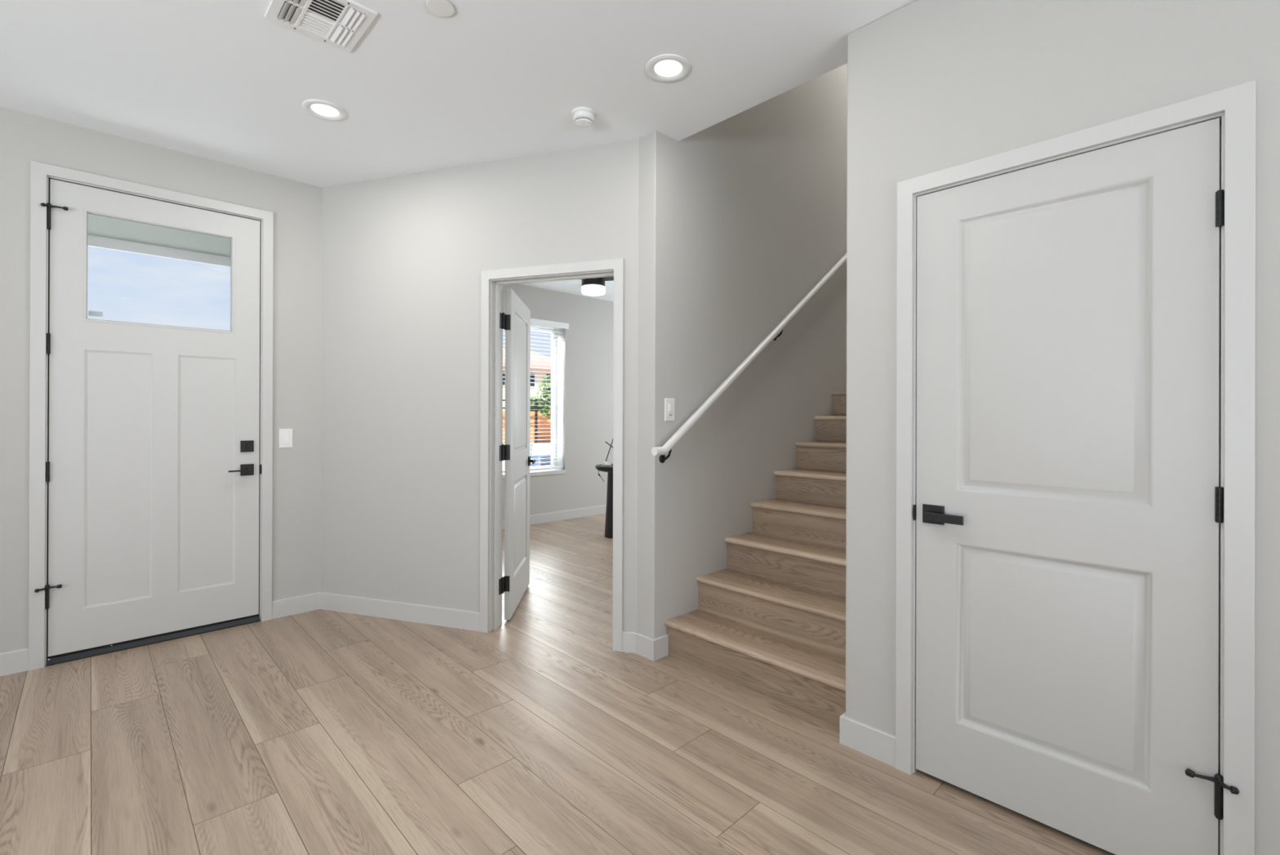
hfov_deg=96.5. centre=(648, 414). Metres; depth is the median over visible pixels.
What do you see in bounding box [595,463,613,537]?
side table
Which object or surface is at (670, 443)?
handrail
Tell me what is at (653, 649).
baseboard
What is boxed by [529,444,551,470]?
car
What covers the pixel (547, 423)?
wall
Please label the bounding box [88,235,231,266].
beam
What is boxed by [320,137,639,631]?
wall
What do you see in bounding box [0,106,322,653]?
wall
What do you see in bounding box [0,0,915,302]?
ceiling
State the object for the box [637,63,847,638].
wall
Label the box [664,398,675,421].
light switch
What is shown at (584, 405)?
wall
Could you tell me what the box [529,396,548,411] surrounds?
shrub
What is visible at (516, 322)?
door
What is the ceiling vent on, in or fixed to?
in the ceiling at (420, 91)
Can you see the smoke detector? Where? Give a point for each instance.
(583, 117)
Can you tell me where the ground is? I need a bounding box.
[502,441,551,468]
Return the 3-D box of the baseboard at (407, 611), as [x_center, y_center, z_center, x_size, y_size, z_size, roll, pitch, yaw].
[-1.099,1.212,3.377,2.184,0.107,0.014,0,0,18]
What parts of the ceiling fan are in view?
lamp shade, fan blade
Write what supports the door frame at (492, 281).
attached to the wall at (404, 256)
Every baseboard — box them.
[0,591,319,675]
[320,591,637,653]
[502,504,606,528]
[635,632,668,661]
[839,711,895,767]
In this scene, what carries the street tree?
on the ground
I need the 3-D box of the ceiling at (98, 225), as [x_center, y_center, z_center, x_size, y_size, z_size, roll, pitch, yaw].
[-4.205,-1.308,2.889,4.020,0.072,1.304,0,0,-44]
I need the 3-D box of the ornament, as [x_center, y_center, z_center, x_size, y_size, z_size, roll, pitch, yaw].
[-0.406,0.385,5.897,0.171,0.292,0.054,0,0,-44]
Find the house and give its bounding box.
[502,347,551,411]
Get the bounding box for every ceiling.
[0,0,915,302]
[88,213,231,257]
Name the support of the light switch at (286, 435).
attached to the wall at (296, 206)
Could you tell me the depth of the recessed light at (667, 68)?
2.43 m
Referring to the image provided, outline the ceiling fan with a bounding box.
[581,276,613,296]
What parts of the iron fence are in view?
post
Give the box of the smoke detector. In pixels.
[571,106,595,128]
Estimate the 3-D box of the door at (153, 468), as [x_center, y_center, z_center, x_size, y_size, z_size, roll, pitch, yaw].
[-2.757,0.036,3.219,0.947,2.449,0.254,0,0,-44]
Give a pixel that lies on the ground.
(535, 446)
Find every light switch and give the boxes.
[279,428,293,448]
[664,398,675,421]
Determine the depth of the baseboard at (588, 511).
6.90 m
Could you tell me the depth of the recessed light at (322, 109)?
2.77 m
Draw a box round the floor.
[0,513,1115,854]
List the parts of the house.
pane, pane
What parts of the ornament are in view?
rod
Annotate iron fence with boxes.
[502,399,550,443]
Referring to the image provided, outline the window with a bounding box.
[502,326,565,478]
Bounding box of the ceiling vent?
[264,0,377,53]
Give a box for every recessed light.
[302,99,346,121]
[645,53,690,82]
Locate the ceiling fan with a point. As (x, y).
(595, 286)
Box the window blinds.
[502,317,568,472]
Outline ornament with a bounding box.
[602,439,613,466]
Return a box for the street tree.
[536,374,551,419]
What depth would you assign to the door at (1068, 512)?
1.69 m
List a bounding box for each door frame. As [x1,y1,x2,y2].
[28,160,273,670]
[480,257,624,651]
[895,80,1255,854]
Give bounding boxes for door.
[34,177,262,666]
[498,288,535,619]
[912,118,1239,854]
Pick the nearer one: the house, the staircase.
the staircase
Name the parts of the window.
sill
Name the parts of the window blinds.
rail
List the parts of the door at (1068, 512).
strike plate, handle, lever, panel, panel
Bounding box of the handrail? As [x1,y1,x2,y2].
[651,253,846,462]
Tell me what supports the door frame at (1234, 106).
attached to the wall at (933, 86)
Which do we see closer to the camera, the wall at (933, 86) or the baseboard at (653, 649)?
the wall at (933, 86)
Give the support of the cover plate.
attached to the ceiling at (420, 91)
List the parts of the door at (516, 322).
panel, panel, handle, lever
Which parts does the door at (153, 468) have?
panel, glazing frame, panel, lever, handle, strike plate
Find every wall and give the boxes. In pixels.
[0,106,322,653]
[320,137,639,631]
[502,284,613,519]
[502,411,551,443]
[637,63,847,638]
[845,0,1279,854]
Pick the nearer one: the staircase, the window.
the staircase
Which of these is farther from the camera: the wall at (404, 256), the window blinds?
the window blinds
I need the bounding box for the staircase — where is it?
[663,391,846,726]
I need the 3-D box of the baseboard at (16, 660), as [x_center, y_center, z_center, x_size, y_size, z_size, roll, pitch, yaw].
[-3.947,1.202,1.944,5.083,0.107,0.014,0,0,-44]
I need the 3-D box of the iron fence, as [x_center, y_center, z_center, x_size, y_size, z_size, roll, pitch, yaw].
[-4.755,0.318,26.823,5.572,2.030,0.090,0,0,-44]
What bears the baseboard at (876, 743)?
attached to the wall at (933, 86)
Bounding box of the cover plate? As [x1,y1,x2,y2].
[426,0,453,17]
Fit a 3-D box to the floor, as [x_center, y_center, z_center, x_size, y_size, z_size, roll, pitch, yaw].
[0.834,1.395,1.287,11.000,0.250,10.670,0,0,-44]
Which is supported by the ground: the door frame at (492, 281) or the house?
the house

